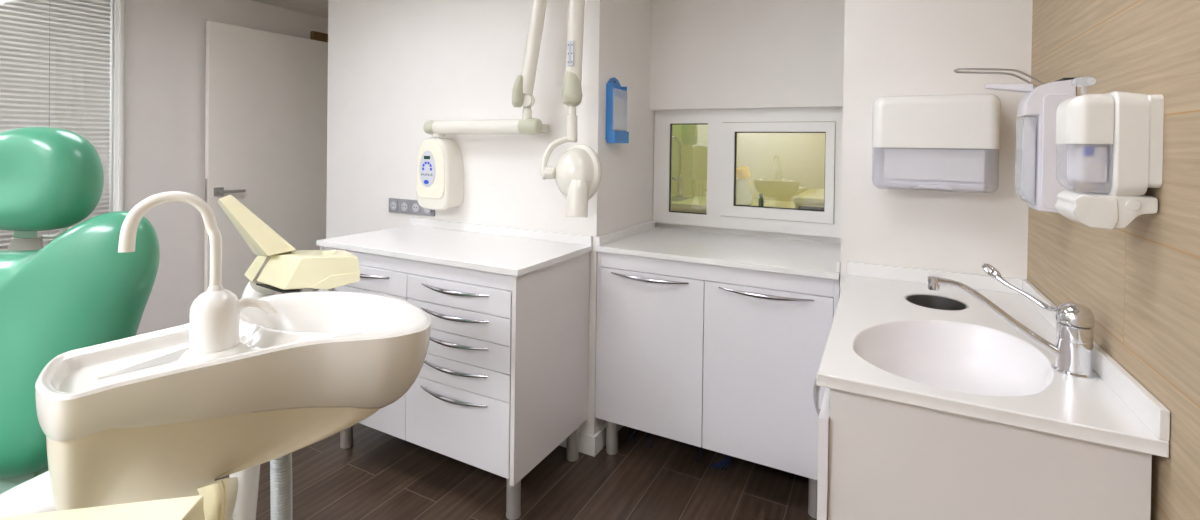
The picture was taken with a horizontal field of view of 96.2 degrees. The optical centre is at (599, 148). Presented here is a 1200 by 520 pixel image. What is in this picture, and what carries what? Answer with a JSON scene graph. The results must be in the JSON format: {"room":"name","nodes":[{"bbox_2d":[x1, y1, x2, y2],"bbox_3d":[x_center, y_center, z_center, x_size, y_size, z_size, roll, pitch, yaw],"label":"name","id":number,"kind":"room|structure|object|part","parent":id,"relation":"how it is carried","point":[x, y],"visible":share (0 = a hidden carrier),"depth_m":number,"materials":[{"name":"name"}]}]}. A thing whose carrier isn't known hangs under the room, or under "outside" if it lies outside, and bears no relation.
{"room":"dental clinic","nodes":[
{"label":"dental clinic","id":0,"kind":"room"},
{"bbox_2d":[0,0,61,56],"bbox_3d":[-4.226,0.145,2.176,0.100,2.225,3.300,1,1,28],"label":"glass","id":1,"kind":"object","parent":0,"point":[15,0],"depth_m":3.35,"materials":[{"name":"glass"}]},
{"bbox_2d":[62,0,109,61],"bbox_3d":[-3.016,0.153,3.289,1.000,2.225,0.100,1,1,28],"label":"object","id":2,"kind":"structure","parent":0,"point":[71,0],"depth_m":3.30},
{"bbox_2d":[123,0,327,334],"bbox_3d":[-2.317,0.161,3.436,0.100,2.225,1.208,1,1,28],"label":"wall","id":3,"kind":"structure","parent":0,"point":[165,40],"depth_m":3.09,"materials":[{"name":"white paint"}]},
{"bbox_2d":[0,0,110,250],"bbox_3d":[-3.020,0.094,2.051,0.037,2.048,1.806,1,1,28],"label":"blind","id":4,"kind":"object","parent":3,"relation":"attached to","point":[41,87],"visible":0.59,"depth_m":2.66,"materials":[{"name":"white plastic"}]},
{"bbox_3d":[-2.694,0.102,2.633,0.002,2.025,0.002,1,1,28],"label":"cord","id":5,"kind":"part","parent":4,"relation":"part of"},
{"bbox_2d":[109,0,124,211],"bbox_3d":[-3.005,0.103,2.041,0.084,2.105,1.902,1,1,28],"label":"window frame","id":6,"kind":"structure","parent":3,"relation":"in","point":[117,8],"depth_m":2.84,"materials":[{"name":"white plastic"}]},
{"bbox_3d":[-3.000,0.098,2.038,0.006,2.035,1.822,1,1,28],"label":"pane","id":7,"kind":"part","parent":6,"relation":"part of","materials":[{"name":"clear glass"}]},
{"bbox_2d":[204,21,326,299],"bbox_3d":[-2.127,0.256,3.499,0.100,2.022,0.750,1,1,28],"label":"door leaf","id":8,"kind":"structure","parent":3,"relation":"in","point":[266,115],"depth_m":3.45,"materials":[{"name":"paint"}]},
{"bbox_3d":[-2.328,0.260,3.183,0.022,0.170,0.003,1,1,29],"label":"lock plate","id":9,"kind":"part","parent":8,"relation":"part of","materials":[{"name":"metal"}]},
{"bbox_3d":[-2.235,0.256,3.252,0.061,0.052,0.150,1,1,28],"label":"door handle","id":10,"kind":"part","parent":8,"relation":"part of","materials":[{"name":"metal"}]},
{"bbox_2d":[251,0,327,17],"bbox_3d":[-0.890,-0.945,1.939,4.385,0.050,6.000,1,1,28],"label":"ceiling","id":11,"kind":"structure","parent":0,"point":[313,7],"depth_m":3.56,"materials":[{"name":"paint"}]},
{"bbox_2d":[423,0,548,136],"bbox_3d":[-0.496,-0.485,2.455,0.780,0.865,0.180,1,1,28],"label":"support","id":12,"kind":"object","parent":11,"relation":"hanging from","point":[522,91],"visible":1,"depth_m":2.31,"materials":[{"name":"white plastic"}]},
{"bbox_3d":[-0.784,-0.098,2.614,0.060,0.080,0.060,1,1,28],"label":"pivot stem","id":13,"kind":"part","parent":12,"relation":"part of","materials":[{"name":"beige ceramic"}]},
{"bbox_3d":[-0.553,-0.101,2.475,0.541,0.069,0.060,1,1,28],"label":"arm","id":14,"kind":"part","parent":12,"relation":"part of","materials":[{"name":"beige ceramic"}]},
{"bbox_3d":[-0.318,-0.183,2.350,0.042,0.130,0.042,1,1,28],"label":"joint stem","id":15,"kind":"part","parent":12,"relation":"part of","materials":[{"name":"white plastic"}]},
{"bbox_3d":[-0.267,-0.561,2.301,0.175,0.657,0.062,1,1,28],"label":"arm","id":16,"kind":"part","parent":12,"relation":"part of","materials":[{"name":"white plastic"}]},
{"bbox_2d":[540,0,600,216],"bbox_3d":[-0.124,-0.325,2.129,0.262,1.171,0.230,1,1,28],"label":"machine","id":17,"kind":"object","parent":11,"relation":"hanging from","point":[577,173],"visible":1,"depth_m":2.14,"materials":[{"name":"white plastic"}]},
{"bbox_3d":[-0.199,0.096,2.139,0.048,0.048,0.048,1,0,11],"label":"pivot knob","id":18,"kind":"part","parent":17,"relation":"part of","materials":[{"name":"white plastic"}]},
{"bbox_3d":[-0.117,-0.381,2.146,0.030,0.100,0.007,1,1,28],"label":"label plate","id":19,"kind":"part","parent":17,"relation":"part of","materials":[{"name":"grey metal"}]},
{"bbox_3d":[-0.113,-0.107,2.186,0.046,0.143,0.044,1,1,28],"label":"drop stem","id":20,"kind":"part","parent":17,"relation":"part of","materials":[{"name":"white plastic"}]},
{"bbox_3d":[-0.095,-0.564,2.176,0.088,0.637,0.066,1,1,28],"label":"upright arm","id":21,"kind":"part","parent":17,"relation":"part of","materials":[{"name":"white plastic"}]},
{"bbox_2d":[326,0,653,434],"bbox_3d":[-0.627,0.187,3.051,1.787,2.225,0.750,1,1,28],"label":"wall","id":22,"kind":"structure","parent":0,"point":[395,67],"depth_m":2.64,"materials":[{"name":"white paint"}]},
{"bbox_2d":[310,31,327,42],"bbox_3d":[-1.675,0.227,3.763,0.730,2.105,0.270,1,1,28],"label":"trim","id":23,"kind":"structure","parent":22,"relation":"attached to","point":[318,36],"depth_m":3.83,"materials":[{"name":"brown wood"}]},
{"bbox_2d":[389,198,434,215],"bbox_3d":[-0.985,0.303,2.806,0.326,0.075,0.018,1,1,28],"label":"strip","id":24,"kind":"object","parent":22,"relation":"attached to","point":[406,206],"visible":0.84,"depth_m":2.81,"materials":[{"name":"grey plastic"}]},
{"bbox_2d":[416,137,463,209],"bbox_3d":[-0.789,0.119,2.640,0.214,0.352,0.127,1,1,28],"label":"control box","id":25,"kind":"object","parent":22,"relation":"attached to","point":[440,169],"visible":1,"depth_m":2.59,"materials":[{"name":"white plastic"}]},
{"bbox_3d":[-0.832,0.095,2.593,0.104,0.176,0.002,1,1,28],"label":"panel","id":26,"kind":"part","parent":25,"relation":"part of","materials":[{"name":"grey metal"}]},
{"bbox_2d":[559,431,595,456],"bbox_3d":[-0.814,1.257,2.720,1.799,0.085,0.012,1,1,28],"label":"baseboard","id":27,"kind":"structure","parent":22,"relation":"attached to","point":[587,442],"depth_m":2.31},
{"bbox_2d":[594,424,622,454],"bbox_3d":[0.130,1.271,2.596,0.012,0.085,0.650,1,1,28],"label":"baseboard","id":28,"kind":"structure","parent":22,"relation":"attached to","point":[600,435],"depth_m":2.35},
{"bbox_2d":[606,77,628,142],"bbox_3d":[0.080,-0.174,2.414,0.046,0.296,0.147,1,1,28],"label":"dispenser","id":29,"kind":"object","parent":22,"relation":"attached to","point":[616,95],"visible":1,"depth_m":2.39,"materials":[{"name":"plastic"}]},
{"bbox_2d":[607,131,628,142],"bbox_3d":[0.081,-0.053,2.414,0.041,0.054,0.147,1,1,28],"label":"tray","id":30,"kind":"object","parent":29,"relation":"on","point":[612,136],"depth_m":2.36,"materials":[{"name":"blue plastic"}]},
{"bbox_2d":[215,423,816,519],"bbox_3d":[-0.921,1.330,1.958,4.385,0.050,6.000,1,1,28],"label":"floor","id":31,"kind":"structure","parent":0,"point":[382,476],"depth_m":2.10,"materials":[{"name":"brown wood"}]},
{"bbox_2d":[0,471,55,516],"bbox_3d":[-0.903,0.878,0.807,0.412,0.872,0.089,1,0,0],"label":"support beam","id":32,"kind":"structure","parent":31,"relation":"on","point":[34,495],"depth_m":0.77,"materials":[{"name":"white plastic"}]},
{"bbox_2d":[0,127,159,493],"bbox_3d":[-1.405,0.627,1.045,0.734,1.356,0.720,1,0,0],"label":"chair","id":33,"kind":"object","parent":31,"relation":"on","point":[74,291],"visible":0.83,"depth_m":1.19,"materials":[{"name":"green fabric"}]},
{"bbox_2d":[0,495,203,519],"bbox_3d":[-0.552,0.839,0.458,0.308,0.965,0.150,1,0,-12],"label":"console","id":34,"kind":"object","parent":31,"relation":"on","point":[183,508],"visible":1,"depth_m":0.53,"materials":[{"name":"beige plastic"}]},
{"bbox_2d":[197,477,237,519],"bbox_3d":[-0.425,0.435,0.597,0.032,0.168,0.073,1,1,-23],"label":"flap","id":35,"kind":"object","parent":34,"relation":"attached to","point":[220,496],"visible":1,"depth_m":0.57,"materials":[{"name":"plastic"}]},
{"bbox_2d":[35,191,430,519],"bbox_3d":[-0.509,0.689,0.786,0.377,1.262,0.478,1,1,28],"label":"spittoon","id":36,"kind":"object","parent":31,"relation":"on","point":[168,413],"visible":0.99,"depth_m":0.72,"materials":[{"name":"ceramic"}]},
{"bbox_2d":[189,284,239,353],"bbox_3d":[-0.534,0.231,0.747,0.057,0.085,0.057,1,1,28],"label":"tap","id":37,"kind":"object","parent":36,"relation":"on","point":[214,323],"depth_m":0.73,"materials":[{"name":"white plastic"}]},
{"bbox_2d":[35,291,430,441],"bbox_3d":[-0.529,0.333,0.838,0.461,0.131,0.340,0,1,-36],"label":"bowl","id":38,"kind":"object","parent":36,"relation":"on","point":[325,360],"depth_m":0.74,"materials":[{"name":"ceramic"}]},
{"bbox_3d":[-0.496,0.228,0.771,0.058,0.029,0.022,0,1,-35],"label":"flush spout","id":39,"kind":"part","parent":36,"relation":"part of","materials":[{"name":"white ceramic"}]},
{"bbox_2d":[229,464,260,519],"bbox_3d":[-0.641,0.916,0.968,0.140,0.800,0.140,1,1,28],"label":"support post","id":40,"kind":"object","parent":31,"relation":"on","point":[245,508],"visible":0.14,"depth_m":0.95,"materials":[{"name":"white plastic"}]},
{"bbox_2d":[217,195,359,297],"bbox_3d":[-0.699,0.351,1.248,0.291,0.467,0.544,0,1,-38],"label":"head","id":41,"kind":"object","parent":40,"relation":"attached to","point":[287,270],"visible":0.56,"depth_m":1.31},
{"bbox_3d":[-0.858,0.192,1.346,0.189,0.157,0.085,1,0,-12],"label":"wedge handle","id":42,"kind":"part","parent":41,"relation":"part of","materials":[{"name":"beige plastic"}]},
{"bbox_3d":[-0.767,0.459,1.177,0.078,0.250,0.512,1,1,-28],"label":"arm","id":43,"kind":"part","parent":41,"relation":"part of","materials":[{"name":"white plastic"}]},
{"bbox_3d":[-0.801,0.349,1.335,0.089,0.038,0.095,1,0,0],"label":"plate","id":44,"kind":"part","parent":41,"relation":"part of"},
{"bbox_2d":[319,246,589,519],"bbox_3d":[-0.646,0.867,2.316,1.053,0.878,0.559,1,1,28],"label":"base cabinet","id":45,"kind":"object","parent":31,"relation":"on","point":[501,383],"visible":0.55,"depth_m":1.99,"materials":[{"name":"laminate"}]},
{"bbox_3d":[-1.107,1.221,2.356,0.060,0.155,0.060,1,1,28],"label":"leg","id":46,"kind":"part","parent":45,"relation":"part of","materials":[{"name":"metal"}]},
{"bbox_3d":[-0.982,0.624,2.227,0.528,0.094,0.020,1,1,28],"label":"drawer","id":47,"kind":"part","parent":45,"relation":"part of","materials":[{"name":"paint"}]},
{"bbox_3d":[-1.000,0.512,2.206,0.355,0.017,0.035,1,1,28],"label":"handle","id":48,"kind":"part","parent":45,"relation":"part of","materials":[{"name":"metal"}]},
{"bbox_3d":[-0.981,0.529,2.227,0.528,0.090,0.020,1,1,28],"label":"drawer","id":49,"kind":"part","parent":45,"relation":"part of","materials":[{"name":"paint"}]},
{"bbox_3d":[-0.988,1.001,2.230,0.528,0.262,0.020,1,1,28],"label":"drawer","id":50,"kind":"part","parent":45,"relation":"part of","materials":[{"name":"laminate"}]},
{"bbox_3d":[-0.748,0.457,2.111,1.015,0.057,0.009,1,1,28],"label":"rail","id":51,"kind":"part","parent":45,"relation":"part of","materials":[{"name":"laminate"}]},
{"bbox_3d":[-0.549,0.912,1.968,0.325,0.017,0.035,1,1,28],"label":"handle","id":52,"kind":"part","parent":45,"relation":"part of","materials":[{"name":"metal"}]},
{"bbox_2d":[316,217,592,276],"bbox_3d":[-0.632,0.397,2.326,1.078,0.062,0.534,1,1,28],"label":"countertop","id":53,"kind":"structure","parent":45,"relation":"on","point":[517,252],"depth_m":2.28,"materials":[{"name":"white laminate"}]},
{"bbox_3d":[-0.545,0.614,1.966,0.325,0.017,0.035,1,1,28],"label":"handle","id":54,"kind":"part","parent":45,"relation":"part of","materials":[{"name":"metal"}]},
{"bbox_3d":[-0.543,0.520,1.965,0.325,0.017,0.035,1,1,28],"label":"handle","id":55,"kind":"part","parent":45,"relation":"part of","materials":[{"name":"metal"}]},
{"bbox_3d":[-0.547,0.808,1.967,0.325,0.017,0.035,1,1,28],"label":"handle","id":56,"kind":"part","parent":45,"relation":"part of","materials":[{"name":"metal"}]},
{"bbox_3d":[-0.531,1.010,1.989,0.498,0.262,0.020,1,1,28],"label":"drawer","id":57,"kind":"part","parent":45,"relation":"part of","materials":[{"name":"laminate"}]},
{"bbox_3d":[-0.546,0.711,1.966,0.325,0.017,0.035,1,1,28],"label":"handle","id":58,"kind":"part","parent":45,"relation":"part of","materials":[{"name":"metal"}]},
{"bbox_3d":[-0.526,0.633,1.986,0.498,0.094,0.020,1,1,28],"label":"drawer","id":59,"kind":"part","parent":45,"relation":"part of","materials":[{"name":"laminate"}]},
{"bbox_3d":[-0.524,0.538,1.985,0.498,0.090,0.020,1,1,28],"label":"drawer","id":60,"kind":"part","parent":45,"relation":"part of","materials":[{"name":"paint"}]},
{"bbox_3d":[-0.528,0.828,1.988,0.498,0.095,0.020,1,1,28],"label":"drawer","id":61,"kind":"part","parent":45,"relation":"part of","materials":[{"name":"laminate"}]},
{"bbox_3d":[-0.527,0.730,1.987,0.498,0.095,0.020,1,1,28],"label":"drawer","id":62,"kind":"part","parent":45,"relation":"part of","materials":[{"name":"laminate"}]},
{"bbox_3d":[-0.310,1.236,1.929,0.060,0.155,0.060,1,1,28],"label":"leg","id":63,"kind":"part","parent":45,"relation":"part of","materials":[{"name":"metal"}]},
{"bbox_3d":[-0.179,0.800,2.090,0.018,0.728,0.523,1,1,28],"label":"panel","id":64,"kind":"part","parent":45,"relation":"part of","materials":[{"name":"white laminate"}]},
{"bbox_3d":[-0.116,1.235,2.285,0.060,0.155,0.060,1,1,28],"label":"leg","id":65,"kind":"part","parent":45,"relation":"part of","materials":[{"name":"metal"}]},
{"bbox_2d":[628,427,636,442],"bbox_3d":[0.149,1.319,2.433,0.077,0.104,0.066,1,1,28],"label":"cable","id":66,"kind":"object","parent":31,"relation":"on","point":[631,433],"visible":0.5,"depth_m":2.44,"materials":[{"name":"black plastic"}]},
{"bbox_2d":[595,252,839,518],"bbox_3d":[0.543,0.882,2.355,0.950,0.878,0.669,1,1,28],"label":"base cabinet","id":67,"kind":"object","parent":31,"relation":"on","point":[721,359],"visible":0.79,"depth_m":2.07,"materials":[{"name":"laminate"}]},
{"bbox_3d":[0.053,1.232,2.337,0.060,0.165,0.060,1,1,28],"label":"leg","id":68,"kind":"part","parent":67,"relation":"part of","materials":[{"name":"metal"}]},
{"bbox_3d":[0.191,0.529,2.182,0.341,0.017,0.035,1,1,28],"label":"handle","id":69,"kind":"part","parent":67,"relation":"part of","materials":[{"name":"metal"}]},
{"bbox_3d":[0.202,0.834,2.207,0.454,0.650,0.019,1,1,28],"label":"door","id":70,"kind":"part","parent":67,"relation":"part of","materials":[{"name":"paint"}]},
{"bbox_3d":[0.413,0.477,2.097,0.918,0.065,0.019,1,1,28],"label":"rail","id":71,"kind":"part","parent":67,"relation":"part of","materials":[{"name":"paint"}]},
{"bbox_2d":[596,220,840,279],"bbox_3d":[0.550,0.413,2.352,0.950,0.060,0.632,1,1,28],"label":"countertop","id":72,"kind":"structure","parent":67,"relation":"on","point":[777,255],"depth_m":2.26,"materials":[{"name":"white laminate"}]},
{"bbox_3d":[0.597,0.536,1.967,0.341,0.017,0.035,1,1,28],"label":"handle","id":73,"kind":"part","parent":67,"relation":"part of","materials":[{"name":"metal"}]},
{"bbox_3d":[0.609,0.841,1.992,0.460,0.650,0.019,1,1,28],"label":"door","id":74,"kind":"part","parent":67,"relation":"part of","materials":[{"name":"paint"}]},
{"bbox_3d":[0.785,1.245,1.956,0.060,0.165,0.060,1,1,28],"label":"leg","id":75,"kind":"part","parent":67,"relation":"part of","materials":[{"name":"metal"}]},
{"bbox_2d":[709,454,730,470],"bbox_3d":[0.503,1.292,2.246,0.085,0.068,0.066,1,1,28],"label":"cable bundle","id":76,"kind":"object","parent":31,"relation":"on","point":[726,461],"visible":0.79,"depth_m":2.23,"materials":[{"name":"plastic"}]},
{"bbox_2d":[813,377,1151,519],"bbox_3d":[0.825,0.895,1.339,0.507,0.876,0.900,1,1,28],"label":"base cabinet","id":77,"kind":"object","parent":31,"relation":"on","point":[879,459],"visible":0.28,"depth_m":0.95,"materials":[{"name":"laminate"}]},
{"bbox_3d":[0.513,0.544,1.245,0.031,0.017,0.345,1,1,28],"label":"handle","id":78,"kind":"part","parent":77,"relation":"part of","materials":[{"name":"metal"}]},
{"bbox_3d":[0.532,0.867,1.241,0.018,0.697,0.454,1,1,28],"label":"door","id":79,"kind":"part","parent":77,"relation":"part of","materials":[{"name":"paint"}]},
{"bbox_2d":[817,261,1169,457],"bbox_3d":[0.848,0.477,1.326,0.492,0.181,0.920,1,1,28],"label":"countertop","id":80,"kind":"structure","parent":77,"relation":"on","point":[969,362],"depth_m":1.24,"materials":[{"name":"white stone"}]},
{"bbox_2d":[904,294,968,310],"bbox_3d":[0.951,0.494,1.528,0.155,0.121,0.165,1,1,28],"label":"chute","id":81,"kind":"object","parent":80,"relation":"in","point":[924,300],"visible":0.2,"depth_m":1.59,"materials":[{"name":"metal"}]},
{"bbox_2d":[852,320,1053,395],"bbox_3d":[0.749,0.501,1.166,0.364,0.134,0.464,1,1,28],"label":"basin","id":82,"kind":"object","parent":80,"relation":"in","point":[963,358],"depth_m":1.29,"materials":[{"name":"white ceramic"}]},
{"bbox_2d":[927,263,1096,379],"bbox_3d":[0.875,0.349,1.154,0.282,0.173,0.143,1,1,42],"label":"mixer tap","id":83,"kind":"object","parent":80,"relation":"on","point":[1073,350],"visible":1,"depth_m":1.05,"materials":[{"name":"silver metal"}]},
{"bbox_3d":[0.832,0.349,1.126,0.216,0.127,0.025,1,1,38],"label":"spout","id":84,"kind":"part","parent":83,"relation":"part of","materials":[{"name":"silver metal"}]},
{"bbox_2d":[671,194,794,212],"bbox_3d":[0.715,0.838,3.856,1.390,0.946,0.605,1,1,28],"label":"countertop","id":85,"kind":"structure","parent":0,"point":[687,203],"depth_m":3.66,"materials":[{"name":"paint"}]},
{"bbox_2d":[672,136,682,196],"bbox_3d":[0.547,0.129,4.082,0.180,0.466,0.056,1,0,-7],"label":"faucet","id":86,"kind":"object","parent":85,"relation":"on","point":[679,179],"visible":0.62,"depth_m":4.08,"materials":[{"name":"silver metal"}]},
{"bbox_3d":[0.541,0.054,4.073,0.165,0.316,0.025,1,0,-14],"label":"spout","id":87,"kind":"part","parent":86,"relation":"part of","materials":[{"name":"silver metal"}]},
{"bbox_2d":[758,194,763,205],"bbox_3d":[1.037,0.332,3.467,0.032,0.084,0.032,1,1,28],"label":"bottle","id":88,"kind":"object","parent":85,"relation":"on","point":[761,200],"visible":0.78,"depth_m":3.46,"materials":[{"name":"green glass"}]},
{"bbox_2d":[736,166,750,179],"bbox_3d":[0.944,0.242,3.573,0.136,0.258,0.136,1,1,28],"label":"sticker","id":89,"kind":"object","parent":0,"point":[742,172],"visible":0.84,"depth_m":3.53,"materials":[{"name":"yellow plastic"}]},
{"bbox_2d":[650,0,844,110],"bbox_3d":[0.728,-0.550,2.657,0.955,0.708,0.180,1,1,28],"label":"wall","id":90,"kind":"structure","parent":0,"point":[706,54],"depth_m":2.57,"materials":[{"name":"white paint"}]},
{"bbox_2d":[654,107,842,116],"bbox_3d":[0.737,-0.178,2.687,0.955,0.037,0.120,1,1,28],"label":"trim","id":91,"kind":"structure","parent":90,"relation":"attached to","point":[819,110],"depth_m":2.62,"materials":[{"name":"white plastic"}]},
{"bbox_2d":[655,222,840,243],"bbox_3d":[0.728,0.858,2.704,0.955,0.925,0.100,1,1,28],"label":"wall","id":92,"kind":"structure","parent":0,"point":[659,225],"depth_m":2.64,"materials":[{"name":"white paint"}]},
{"bbox_2d":[653,115,842,237],"bbox_3d":[0.712,0.117,2.645,0.951,0.557,0.057,1,1,28],"label":"window","id":93,"kind":"structure","parent":92,"relation":"in","point":[723,211],"depth_m":2.64,"materials":[{"name":"white plastic"}]},
{"bbox_3d":[0.841,0.105,2.573,0.514,0.461,0.049,1,1,28],"label":"sash","id":94,"kind":"part","parent":93,"relation":"part of","materials":[{"name":"white plastic"}]},
{"bbox_2d":[672,122,835,200],"bbox_3d":[1.470,0.209,3.861,2.800,2.225,0.100,1,1,28],"label":"wall","id":95,"kind":"structure","parent":0,"point":[782,166],"depth_m":3.95,"materials":[{"name":"paint"}]},
{"bbox_2d":[793,188,834,209],"bbox_3d":[1.604,0.801,3.160,0.810,1.055,0.755,1,1,28],"label":"case","id":96,"kind":"object","parent":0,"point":[812,198],"visible":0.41,"depth_m":3.00,"materials":[{"name":"paint"}]},
{"bbox_2d":[840,0,1032,294],"bbox_3d":[1.234,0.220,2.068,0.513,2.225,0.750,1,1,28],"label":"wall","id":97,"kind":"structure","parent":0,"point":[892,47],"depth_m":1.73,"materials":[{"name":"white paint"}]},
{"bbox_2d":[872,94,1000,190],"bbox_3d":[1.037,-0.018,1.677,0.338,0.294,0.124,1,1,28],"label":"dispenser","id":98,"kind":"object","parent":97,"relation":"attached to","point":[904,125],"visible":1,"depth_m":1.63,"materials":[{"name":"white plastic"}]},
{"bbox_2d":[884,179,984,190],"bbox_3d":[1.033,0.110,1.679,0.262,0.022,0.105,1,1,28],"label":"tray","id":99,"kind":"object","parent":98,"relation":"on","point":[951,184],"depth_m":1.63,"materials":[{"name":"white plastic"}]},
{"bbox_2d":[1027,0,1199,519],"bbox_3d":[0.482,0.227,-0.011,0.100,2.225,3.631,1,1,28],"label":"wall","id":100,"kind":"structure","parent":0,"point":[1139,281],"depth_m":0.88,"materials":[{"name":"brown wood"}]},
{"bbox_2d":[954,68,1076,212],"bbox_3d":[0.999,-0.026,1.315,0.232,0.347,0.092,1,1,28],"label":"dispenser","id":101,"kind":"object","parent":100,"relation":"attached to","point":[1044,161],"visible":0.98,"depth_m":1.25,"materials":[{"name":"white plastic"}]},
{"bbox_3d":[0.979,-0.174,1.329,0.179,0.052,0.071,1,1,28],"label":"elbow lever","id":102,"kind":"part","parent":101,"relation":"part of","materials":[{"name":"metal"}]},
{"bbox_3d":[0.997,-0.149,1.316,0.091,0.023,0.040,1,1,28],"label":"spout","id":103,"kind":"part","parent":101,"relation":"part of","materials":[{"name":"white plastic"}]},
{"bbox_3d":[1.092,-0.161,1.265,0.025,0.004,0.080,1,1,28],"label":"wall plate","id":104,"kind":"part","parent":101,"relation":"part of","materials":[{"name":"white plastic"}]},
{"bbox_2d":[1055,91,1163,229],"bbox_3d":[0.855,0.018,0.915,0.112,0.226,0.113,1,1,28],"label":"soap dispenser","id":105,"kind":"object","parent":100,"relation":"attached to","point":[1124,130],"visible":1,"depth_m":0.87,"materials":[{"name":"white plastic"}]},
{"bbox_2d":[1083,146,1107,160],"bbox_3d":[0.816,0.007,0.886,0.031,0.023,0.002,1,1,28],"label":"print","id":106,"kind":"object","parent":105,"relation":"on","point":[1090,153],"depth_m":0.89},
{"bbox_2d":[1074,191,1157,228],"bbox_3d":[0.866,0.103,0.910,0.084,0.056,0.099,1,1,28],"label":"outlet","id":107,"kind":"object","parent":105,"relation":"attached to","point":[1098,209],"depth_m":0.87,"materials":[{"name":"white plastic"}]},
{"bbox_3d":[0.897,-0.012,0.893,0.017,0.148,0.109,1,1,28],"label":"plate","id":108,"kind":"part","parent":105,"relation":"part of","materials":[{"name":"white plastic"}]}
]}

